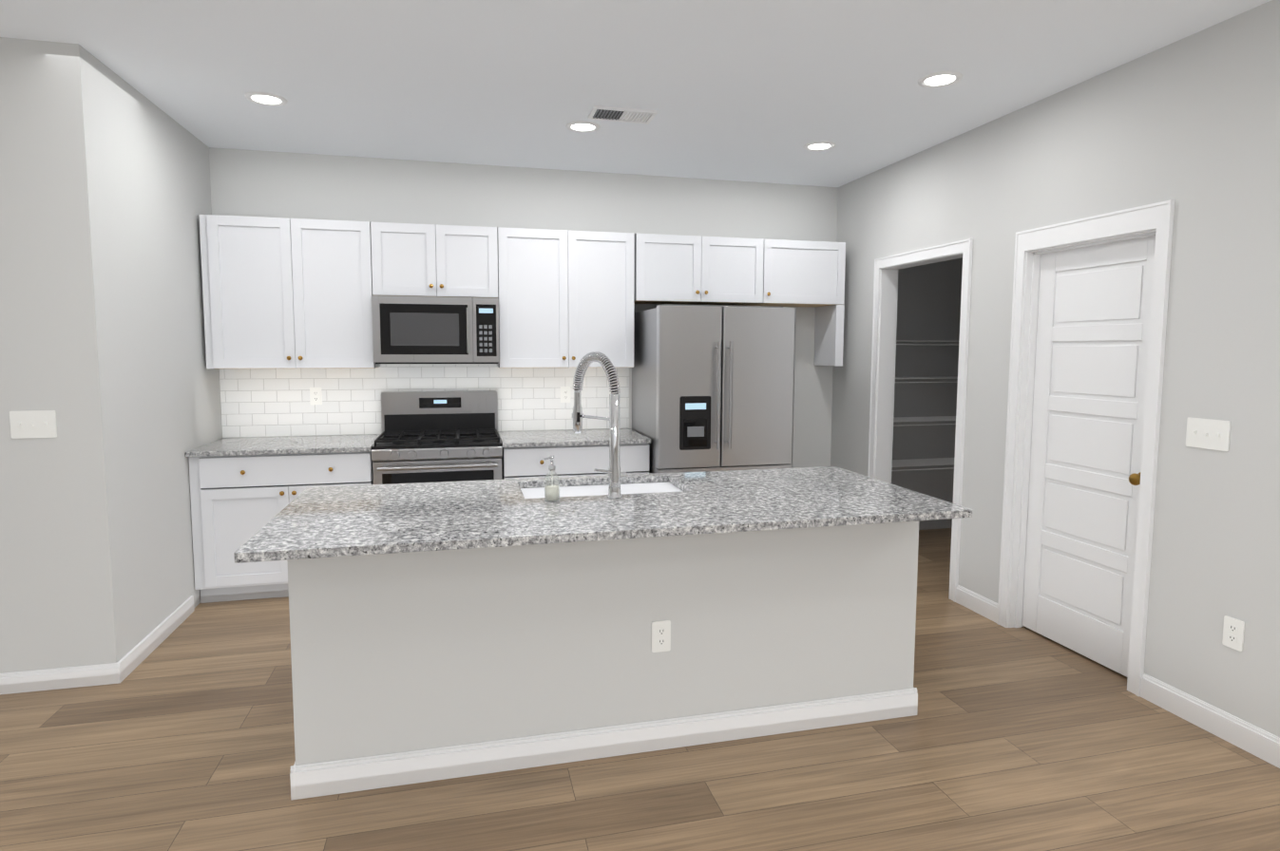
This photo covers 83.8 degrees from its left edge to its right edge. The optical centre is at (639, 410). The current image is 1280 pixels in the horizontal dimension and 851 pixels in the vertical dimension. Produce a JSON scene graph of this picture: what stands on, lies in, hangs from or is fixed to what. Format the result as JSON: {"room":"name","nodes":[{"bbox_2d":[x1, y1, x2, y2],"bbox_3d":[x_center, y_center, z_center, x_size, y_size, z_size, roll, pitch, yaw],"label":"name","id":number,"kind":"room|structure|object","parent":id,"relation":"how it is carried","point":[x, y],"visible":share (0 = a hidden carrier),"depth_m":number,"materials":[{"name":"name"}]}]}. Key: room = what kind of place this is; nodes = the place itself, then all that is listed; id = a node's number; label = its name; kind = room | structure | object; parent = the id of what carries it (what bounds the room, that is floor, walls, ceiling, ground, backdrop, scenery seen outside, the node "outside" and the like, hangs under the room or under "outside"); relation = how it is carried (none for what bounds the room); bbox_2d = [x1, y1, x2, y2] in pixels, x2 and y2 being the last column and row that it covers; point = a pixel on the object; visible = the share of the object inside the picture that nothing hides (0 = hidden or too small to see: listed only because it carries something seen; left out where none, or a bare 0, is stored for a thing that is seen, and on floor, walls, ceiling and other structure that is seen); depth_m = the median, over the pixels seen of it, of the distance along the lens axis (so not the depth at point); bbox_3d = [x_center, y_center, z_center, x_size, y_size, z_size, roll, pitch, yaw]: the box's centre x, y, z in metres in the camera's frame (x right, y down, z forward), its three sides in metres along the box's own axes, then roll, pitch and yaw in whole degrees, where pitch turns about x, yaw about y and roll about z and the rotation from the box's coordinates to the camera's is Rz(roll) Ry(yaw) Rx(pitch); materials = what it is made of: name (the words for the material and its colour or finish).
{"room":"kitchen","nodes":[
{"label":"kitchen","id":0,"kind":"room"},
{"bbox_2d":[0,37,222,673],"bbox_3d":[-4.253,-0.194,3.490,3.522,2.754,1.709,-1,5,-14],"label":"wall","id":1,"kind":"structure","parent":0,"point":[105,188],"depth_m":3.13,"materials":[{"name":"grey paint"}]},
{"bbox_2d":[9,410,57,439],"bbox_3d":[-2.582,0.058,3.034,0.165,0.117,0.015,-1,5,-14],"label":"light switch","id":2,"kind":"object","parent":1,"relation":"attached to","point":[32,424],"visible":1,"depth_m":3.04,"materials":[{"name":"white plastic"}]},
{"bbox_2d":[0,656,125,694],"bbox_3d":[-3.975,1.204,2.789,3.396,0.090,0.015,-1,5,-14],"label":"baseboard","id":3,"kind":"structure","parent":1,"relation":"attached to","point":[27,681],"depth_m":3.14,"materials":[{"name":"white wood"}]},
{"bbox_2d":[124,595,194,678],"bbox_3d":[-2.445,1.135,3.643,0.014,0.090,0.884,-1,5,-14],"label":"baseboard","id":4,"kind":"structure","parent":1,"relation":"attached to","point":[125,666],"depth_m":3.59,"materials":[{"name":"white wood"}]},
{"bbox_2d":[209,147,962,530],"bbox_3d":[0.074,-0.341,5.360,5.778,2.754,0.144,-1,5,-14],"label":"wall","id":5,"kind":"structure","parent":0,"point":[277,184],"depth_m":5.22,"materials":[{"name":"grey paint"}]},
{"bbox_2d":[198,214,380,368],"bbox_3d":[-2.184,-0.730,4.523,0.962,0.914,0.327,-1,5,-14],"label":"upper cabinet","id":6,"kind":"object","parent":5,"relation":"attached to","point":[279,293],"depth_m":4.37,"materials":[{"name":"white wood"}]},
{"bbox_2d":[219,363,629,438],"bbox_3d":[-1.398,-0.085,4.942,2.708,0.478,0.008,-1,5,-14],"label":"tile backsplash","id":7,"kind":"structure","parent":5,"relation":"attached to","point":[264,402],"depth_m":4.84,"materials":[{"name":"white tile"}]},
{"bbox_2d":[309,387,322,404],"bbox_3d":[-2.155,-0.098,4.744,0.072,0.117,0.008,-1,5,-14],"label":"outlet","id":8,"kind":"object","parent":7,"relation":"attached to","point":[315,395],"visible":1,"depth_m":4.74,"materials":[{"name":"white plastic"}]},
{"bbox_2d":[560,386,570,402],"bbox_3d":[-0.537,-0.117,5.143,0.072,0.117,0.008,-1,5,-14],"label":"outlet","id":9,"kind":"object","parent":7,"relation":"attached to","point":[564,394],"visible":1,"depth_m":5.14,"materials":[{"name":"white plastic"}]},
{"bbox_2d":[373,222,502,298],"bbox_3d":[-1.341,-0.973,4.711,0.785,0.456,0.327,-1,5,-14],"label":"upper cabinet","id":10,"kind":"object","parent":5,"relation":"attached to","point":[410,259],"depth_m":4.56,"materials":[{"name":"white wood"}]},
{"bbox_2d":[371,295,499,363],"bbox_3d":[-1.328,-0.525,4.691,0.771,0.426,0.446,-1,5,-14],"label":"microwave","id":11,"kind":"object","parent":10,"relation":"attached to","point":[423,330],"visible":1,"depth_m":4.51,"materials":[{"name":"silver metal"}]},
{"bbox_2d":[496,227,639,367],"bbox_3d":[-0.520,-0.760,4.933,0.920,0.914,0.327,-1,5,-14],"label":"upper cabinet","id":12,"kind":"object","parent":5,"relation":"attached to","point":[568,296],"depth_m":4.78,"materials":[{"name":"white wood"}]},
{"bbox_2d":[639,233,776,305],"bbox_3d":[0.417,-1.004,5.145,0.999,0.456,0.327,-1,5,-14],"label":"upper cabinet","id":13,"kind":"object","parent":5,"relation":"attached to","point":[675,269],"depth_m":4.99,"materials":[{"name":"white wood"}]},
{"bbox_2d":[766,239,845,309],"bbox_3d":[1.129,-1.017,5.320,0.710,0.456,0.327,-1,5,-14],"label":"upper cabinet","id":14,"kind":"object","parent":5,"relation":"attached to","point":[806,274],"depth_m":5.19,"materials":[{"name":"white wood"}]},
{"bbox_2d":[0,0,1271,187],"bbox_3d":[-0.529,-1.438,1.090,9.645,0.160,7.969,-1,5,-14],"label":"ceiling","id":15,"kind":"structure","parent":0,"point":[766,91],"depth_m":3.21,"materials":[{"name":"white paint"}]},
{"bbox_2d":[244,92,287,106],"bbox_3d":[-1.888,-1.574,3.605,0.194,0.008,0.194,-1,5,-14],"label":"recessed light","id":16,"kind":"object","parent":15,"relation":"in","point":[266,99],"visible":0.98,"depth_m":3.60,"materials":[{"name":"white plastic"}]},
{"bbox_2d":[566,120,600,133],"bbox_3d":[-0.322,-1.606,4.038,0.194,0.008,0.194,-1,5,-14],"label":"recessed light","id":17,"kind":"object","parent":15,"relation":"in","point":[582,126],"visible":1,"depth_m":4.03,"materials":[{"name":"white plastic"}]},
{"bbox_2d":[588,105,657,124],"bbox_3d":[-0.095,-1.584,3.817,0.340,0.014,0.190,-1,5,-14],"label":"ceiling vent","id":18,"kind":"object","parent":15,"relation":"in","point":[621,114],"visible":1,"depth_m":3.81,"materials":[{"name":"white metal"}]},
{"bbox_2d":[802,141,835,151],"bbox_3d":[1.107,-1.633,4.404,0.194,0.008,0.194,-1,5,-14],"label":"recessed light","id":19,"kind":"object","parent":15,"relation":"in","point":[818,145],"visible":1,"depth_m":4.39,"materials":[{"name":"white plastic"}]},
{"bbox_2d":[917,71,962,88],"bbox_3d":[1.395,-1.538,3.317,0.194,0.008,0.194,-1,5,-14],"label":"recessed light","id":20,"kind":"object","parent":15,"relation":"in","point":[940,79],"visible":1,"depth_m":3.31,"materials":[{"name":"white plastic"}]},
{"bbox_2d":[0,528,1279,850],"bbox_3d":[1.428,1.308,2.657,14.100,0.060,9.600,-1,5,-14],"label":"floor","id":21,"kind":"structure","parent":0,"point":[181,737],"depth_m":2.50,"materials":[{"name":"brown wood"}]},
{"bbox_2d":[188,451,373,603],"bbox_3d":[-2.162,0.665,4.492,0.978,0.884,0.631,-1,5,-14],"label":"base cabinet","id":22,"kind":"object","parent":21,"relation":"on","point":[243,491],"depth_m":4.14,"materials":[{"name":"white wood"}]},
{"bbox_2d":[185,434,380,458],"bbox_3d":[-2.156,0.210,4.441,0.983,0.029,0.656,-1,5,-14],"label":"countertop","id":23,"kind":"structure","parent":22,"relation":"on","point":[293,445],"depth_m":4.26,"materials":[{"name":"grey stone"}]},
{"bbox_2d":[371,390,502,484],"bbox_3d":[-1.296,0.494,4.641,0.766,1.205,0.696,-1,5,-14],"label":"stove","id":24,"kind":"object","parent":21,"relation":"on","point":[435,436],"visible":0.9,"depth_m":4.47,"materials":[{"name":"silver metal"}]},
{"bbox_2d":[499,436,649,479],"bbox_3d":[-0.470,0.635,4.909,0.944,0.884,0.631,-1,5,-14],"label":"base cabinet","id":25,"kind":"object","parent":21,"relation":"on","point":[518,463],"depth_m":4.56,"materials":[{"name":"white wood"}]},
{"bbox_2d":[497,428,650,447],"bbox_3d":[-0.467,0.180,4.858,0.951,0.029,0.656,-1,5,-14],"label":"countertop","id":26,"kind":"structure","parent":25,"relation":"on","point":[588,438],"depth_m":4.67,"materials":[{"name":"grey stone"}]},
{"bbox_2d":[286,477,918,801],"bbox_3d":[-0.094,0.802,2.965,2.369,0.885,0.729,-1,5,-14],"label":"kitchen island","id":27,"kind":"object","parent":21,"relation":"on","point":[445,630],"depth_m":2.59,"materials":[{"name":"grey paint"}]},
{"bbox_2d":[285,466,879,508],"bbox_3d":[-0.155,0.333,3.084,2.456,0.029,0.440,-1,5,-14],"label":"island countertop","id":28,"kind":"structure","parent":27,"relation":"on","point":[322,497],"depth_m":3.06,"materials":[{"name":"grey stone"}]},
{"bbox_2d":[572,351,627,498],"bbox_3d":[-0.167,0.048,2.870,0.182,0.573,0.271,-1,5,-14],"label":"faucet","id":29,"kind":"object","parent":28,"relation":"on","point":[616,475],"visible":1,"depth_m":2.78,"materials":[{"name":"silver metal"}]},
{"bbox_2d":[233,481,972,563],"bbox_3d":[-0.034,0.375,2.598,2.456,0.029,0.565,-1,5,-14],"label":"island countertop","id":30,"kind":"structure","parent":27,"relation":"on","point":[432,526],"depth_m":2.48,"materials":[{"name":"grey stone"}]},
{"bbox_2d":[544,456,559,501],"bbox_3d":[-0.340,0.259,2.748,0.062,0.172,0.060,-1,5,-14],"label":"soap bottle","id":31,"kind":"object","parent":30,"relation":"on","point":[551,491],"visible":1,"depth_m":2.73,"materials":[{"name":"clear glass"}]},
{"bbox_2d":[651,620,670,652],"bbox_3d":[0.079,0.837,2.645,0.072,0.117,0.008,-1,5,-14],"label":"outlet","id":32,"kind":"object","parent":27,"relation":"attached to","point":[661,636],"visible":1,"depth_m":2.64,"materials":[{"name":"white plastic"}]},
{"bbox_2d":[631,305,796,474],"bbox_3d":[0.487,0.180,4.982,0.934,1.784,0.820,-1,5,-14],"label":"fridge","id":33,"kind":"object","parent":21,"relation":"on","point":[713,388],"visible":0.71,"depth_m":4.62,"materials":[{"name":"grey metal"}]},
{"bbox_2d":[830,0,1279,737],"bbox_3d":[1.991,-0.221,4.034,0.120,2.754,3.368,-1,5,-14],"label":"wall","id":34,"kind":"structure","parent":0,"point":[1190,125],"depth_m":2.93,"materials":[{"name":"grey paint"}]},
{"bbox_2d":[867,238,973,602],"bbox_3d":[1.840,0.036,4.659,0.156,2.135,0.981,-1,5,-14],"label":"door frame","id":35,"kind":"structure","parent":34,"relation":"attached to","point":[883,362],"depth_m":4.99,"materials":[{"name":"white wood"}]},
{"bbox_2d":[996,199,1174,696],"bbox_3d":[2.135,0.152,3.436,0.140,2.114,0.847,-1,5,-14],"label":"door frame","id":36,"kind":"structure","parent":34,"relation":"attached to","point":[1033,245],"depth_m":3.44,"materials":[{"name":"white wood"}]},
{"bbox_2d":[1021,235,1155,677],"bbox_3d":[2.142,0.203,3.442,0.105,1.988,0.711,-1,5,-14],"label":"door","id":37,"kind":"structure","parent":34,"relation":"in","point":[1093,333],"depth_m":3.44,"materials":[{"name":"white wood"}]},
{"bbox_2d":[955,585,1279,768],"bbox_3d":[1.991,1.124,3.855,0.014,0.105,2.794,-1,5,-14],"label":"baseboard","id":38,"kind":"structure","parent":34,"relation":"attached to","point":[1248,737],"depth_m":2.85,"materials":[{"name":"white wood"}]},
{"bbox_2d":[1185,417,1230,451],"bbox_3d":[2.229,0.091,2.807,0.015,0.117,0.165,-1,5,-14],"label":"light switch","id":39,"kind":"object","parent":34,"relation":"attached to","point":[1208,434],"visible":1,"depth_m":2.80,"materials":[{"name":"white plastic"}]},
{"bbox_2d":[1222,615,1244,651],"bbox_3d":[2.267,0.851,2.726,0.008,0.117,0.072,-1,5,-14],"label":"outlet","id":40,"kind":"object","parent":34,"relation":"attached to","point":[1233,630],"visible":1,"depth_m":2.72,"materials":[{"name":"white plastic"}]}
]}

